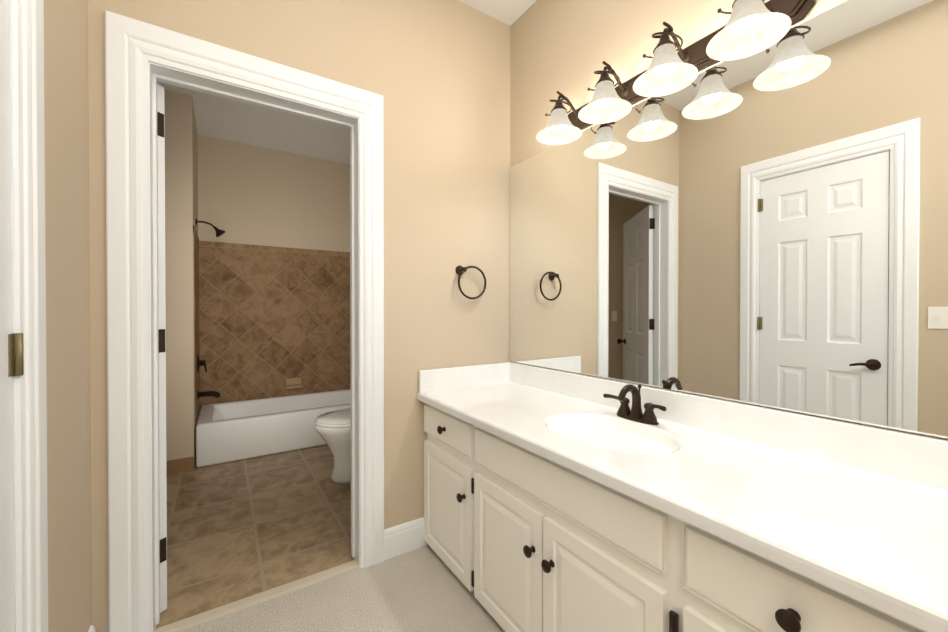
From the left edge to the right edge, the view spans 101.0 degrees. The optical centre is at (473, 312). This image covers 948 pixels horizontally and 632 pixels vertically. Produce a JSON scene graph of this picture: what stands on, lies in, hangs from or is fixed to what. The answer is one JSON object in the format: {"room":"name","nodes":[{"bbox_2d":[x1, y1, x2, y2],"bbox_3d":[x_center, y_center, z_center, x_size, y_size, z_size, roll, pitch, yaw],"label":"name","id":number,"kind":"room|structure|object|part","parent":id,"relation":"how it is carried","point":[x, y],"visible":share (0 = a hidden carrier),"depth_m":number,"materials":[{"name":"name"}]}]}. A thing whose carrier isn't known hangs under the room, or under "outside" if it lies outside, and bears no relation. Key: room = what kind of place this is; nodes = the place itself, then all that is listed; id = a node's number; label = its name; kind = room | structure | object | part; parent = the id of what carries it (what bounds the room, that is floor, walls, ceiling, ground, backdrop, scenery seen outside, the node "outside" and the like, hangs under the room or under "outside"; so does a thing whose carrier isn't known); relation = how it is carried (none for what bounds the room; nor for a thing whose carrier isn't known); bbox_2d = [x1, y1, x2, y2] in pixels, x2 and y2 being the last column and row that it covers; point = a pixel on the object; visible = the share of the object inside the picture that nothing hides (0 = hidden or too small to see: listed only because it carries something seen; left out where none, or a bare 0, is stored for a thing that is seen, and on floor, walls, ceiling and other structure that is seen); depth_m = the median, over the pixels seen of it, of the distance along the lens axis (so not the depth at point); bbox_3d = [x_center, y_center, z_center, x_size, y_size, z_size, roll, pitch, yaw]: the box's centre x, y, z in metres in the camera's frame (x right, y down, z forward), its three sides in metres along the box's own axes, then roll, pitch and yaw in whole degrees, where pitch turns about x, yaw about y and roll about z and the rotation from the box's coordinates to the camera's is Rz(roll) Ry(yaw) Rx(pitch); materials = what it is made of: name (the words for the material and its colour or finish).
{"room":"bathroom","nodes":[
{"label":"bathroom","id":0,"kind":"room"},
{"bbox_2d":[44,0,91,631],"bbox_3d":[-0.627,-0.229,0.177,0.120,2.840,2.620,0,0,-33],"label":"wall","id":1,"kind":"structure","parent":0,"point":[66,124],"depth_m":1.12,"materials":[{"name":"paint"}]},
{"bbox_2d":[0,0,23,631],"bbox_3d":[-0.794,0.137,0.572,0.098,2.088,0.644,0,0,-33],"label":"door","id":2,"kind":"structure","parent":1,"relation":"in","point":[11,354],"depth_m":0.80,"materials":[{"name":"white paint"}]},
{"bbox_2d":[9,0,47,631],"bbox_3d":[-0.844,0.073,0.532,0.140,2.232,0.868,0,0,-33],"label":"door frame","id":3,"kind":"structure","parent":1,"relation":"attached to","point":[27,156],"depth_m":0.86,"materials":[{"name":"white paint"}]},
{"bbox_2d":[88,625,95,631],"bbox_3d":[-1.154,1.115,1.122,0.014,0.140,0.448,0,0,-33],"label":"baseboard","id":4,"kind":"structure","parent":1,"relation":"attached to","point":[92,629],"depth_m":1.30,"materials":[{"name":"white paint"}]},
{"bbox_2d":[164,89,198,466],"bbox_3d":[-2.604,-0.248,3.026,0.734,2.840,0.760,0,0,-33],"label":"wall","id":5,"kind":"structure","parent":0,"point":[181,182],"depth_m":2.86,"materials":[{"name":"paint"}]},
{"bbox_2d":[195,218,225,397],"bbox_3d":[-2.208,-0.029,3.284,0.210,1.502,0.156,0,0,-33],"label":"shower","id":6,"kind":"object","parent":5,"relation":"attached to","point":[219,232],"visible":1,"depth_m":3.25,"materials":[{"name":"brown metal"}]},
{"bbox_2d":[157,81,349,164],"bbox_3d":[-1.530,-1.636,2.725,2.220,0.060,2.416,0,0,-33],"label":"ceiling","id":7,"kind":"structure","parent":0,"point":[218,117],"depth_m":3.42,"materials":[{"name":"white paint"}]},
{"bbox_2d":[156,445,354,628],"bbox_3d":[-1.544,1.198,2.766,2.460,0.050,2.606,0,0,-33],"label":"floor","id":8,"kind":"structure","parent":0,"point":[240,529],"depth_m":2.14,"materials":[{"name":"brown tile"}]},
{"bbox_2d":[196,389,349,466],"bbox_3d":[-1.669,1.002,3.634,1.465,0.330,0.749,0,0,-33],"label":"bathtub","id":9,"kind":"object","parent":8,"relation":"on","point":[226,432],"visible":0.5,"depth_m":3.25,"materials":[{"name":"white ceramic"}]},
{"bbox_2d":[315,408,350,483],"bbox_3d":[-0.754,0.755,2.853,0.767,0.835,0.450,0,0,-33],"label":"toilet","id":10,"kind":"object","parent":8,"relation":"on","point":[333,428],"visible":0.29,"depth_m":2.65,"materials":[{"name":"white ceramic"}]},
{"bbox_2d":[197,134,349,251],"bbox_3d":[-2.168,-0.254,3.832,2.340,2.840,0.120,0,0,-33],"label":"wall","id":11,"kind":"structure","parent":0,"point":[252,195],"depth_m":3.86,"materials":[{"name":"paint"}]},
{"bbox_2d":[166,226,349,474],"bbox_3d":[-1.530,0.264,2.738,2.220,1.820,2.416,0,0,-33],"label":"wall tile","id":12,"kind":"structure","parent":11,"relation":"attached to","point":[270,321],"depth_m":3.84,"materials":[{"name":"brown tile"}]},
{"bbox_2d":[88,0,509,631],"bbox_3d":[-0.797,-0.239,1.698,2.565,2.840,0.120,0,0,-33],"label":"wall","id":13,"kind":"structure","parent":0,"point":[434,74],"depth_m":1.93,"materials":[{"name":"paint"}]},
{"bbox_2d":[157,83,166,612],"bbox_3d":[-1.576,0.141,1.632,0.507,2.056,0.619,0,0,-33],"label":"door","id":14,"kind":"structure","parent":13,"relation":"in","point":[162,342],"depth_m":1.53,"materials":[{"name":"white paint"}]},
{"bbox_2d":[105,10,383,631],"bbox_3d":[-0.876,0.080,1.650,0.972,2.202,0.159,0,0,-33],"label":"door frame","id":15,"kind":"structure","parent":13,"relation":"attached to","point":[142,58],"depth_m":1.41,"materials":[{"name":"white paint"}]},
{"bbox_2d":[154,560,358,631],"bbox_3d":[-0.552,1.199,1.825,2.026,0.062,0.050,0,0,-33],"label":"sill","id":16,"kind":"structure","parent":13,"relation":"attached to","point":[213,614],"depth_m":1.59,"materials":[{"name":"beige stone"}]},
{"bbox_2d":[455,266,485,298],"bbox_3d":[-0.018,-0.161,2.097,0.180,0.182,0.058,0,0,-33],"label":"towel ring","id":17,"kind":"object","parent":13,"relation":"attached to","point":[460,270],"visible":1,"depth_m":2.08,"materials":[{"name":"brown metal"}]},
{"bbox_2d":[181,544,504,631],"bbox_3d":[0.173,1.213,0.705,2.026,0.050,2.620,0,0,-33],"label":"floor carpet","id":18,"kind":"object","parent":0,"point":[423,589],"visible":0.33,"depth_m":1.57,"materials":[{"name":"beige carpet"}]},
{"bbox_2d":[417,362,947,631],"bbox_3d":[0.473,0.725,1.334,0.591,0.917,1.876,0,0,-33],"label":"bathroom vanity","id":19,"kind":"object","parent":18,"relation":"on","point":[558,501],"visible":1,"depth_m":1.04,"materials":[{"name":"white paint"}]},
{"bbox_2d":[603,384,666,424],"bbox_3d":[0.580,0.334,1.450,0.138,0.137,0.263,0,0,-33],"label":"faucet","id":20,"kind":"object","parent":19,"relation":"on","point":[635,416],"depth_m":1.45,"materials":[{"name":"brown metal"}]},
{"bbox_2d":[459,0,536,25],"bbox_3d":[-0.733,-1.709,1.680,2.665,0.100,5.276,0,0,-33],"label":"ceiling","id":21,"kind":"structure","parent":0,"point":[509,12],"depth_m":2.13,"materials":[{"name":"white paint"}]},
{"bbox_2d":[510,0,947,440],"bbox_3d":[0.973,-0.236,1.212,0.120,2.840,2.620,0,0,-33],"label":"wall","id":22,"kind":"structure","parent":0,"point":[566,48],"depth_m":1.82,"materials":[{"name":"paint"}]},
{"bbox_2d":[536,0,815,144],"bbox_3d":[0.600,-0.874,1.434,0.259,0.189,0.950,0,0,-33],"label":"sconce","id":23,"kind":"object","parent":22,"relation":"attached to","point":[750,28],"visible":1,"depth_m":1.33,"materials":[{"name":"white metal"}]},
{"bbox_3d":[0.374,-0.836,1.726,0.198,0.110,0.198,0,0,-33],"label":"lamp shade","id":24,"kind":"part","parent":23,"relation":"part of","materials":[{"name":"white glass"}]},
{"bbox_3d":[0.374,-0.846,1.726,0.056,0.082,0.056,0,0,-33],"label":"bulb","id":25,"kind":"part","parent":23,"relation":"part of","materials":[{"name":"white glass"}]},
{"bbox_3d":[0.507,-0.845,1.520,0.056,0.082,0.056,0,0,-33],"label":"bulb","id":26,"kind":"part","parent":23,"relation":"part of","materials":[{"name":"white glass"}]},
{"bbox_3d":[0.507,-0.835,1.520,0.198,0.110,0.198,0,0,-33],"label":"lamp shade","id":27,"kind":"part","parent":23,"relation":"part of","materials":[{"name":"white glass"}]},
{"bbox_3d":[0.641,-0.844,1.314,0.056,0.082,0.056,0,0,-33],"label":"bulb","id":28,"kind":"part","parent":23,"relation":"part of","materials":[{"name":"white glass"}]},
{"bbox_3d":[0.641,-0.834,1.314,0.198,0.110,0.198,0,0,-33],"label":"lamp shade","id":29,"kind":"part","parent":23,"relation":"part of","materials":[{"name":"white glass"}]},
{"bbox_3d":[0.774,-0.842,1.109,0.056,0.082,0.056,0,0,-33],"label":"bulb","id":30,"kind":"part","parent":23,"relation":"part of","materials":[{"name":"white glass"}]},
{"bbox_3d":[0.774,-0.832,1.109,0.198,0.110,0.198,0,0,-33],"label":"lamp shade","id":31,"kind":"part","parent":23,"relation":"part of","materials":[{"name":"white glass"}]},
{"bbox_2d":[510,0,947,438],"bbox_3d":[0.717,-0.275,1.489,0.006,1.125,1.864,0,0,-33],"label":"mirror","id":32,"kind":"object","parent":22,"relation":"attached to","point":[767,227],"visible":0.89,"depth_m":1.19,"materials":[{"name":"clear glass"}]}
]}

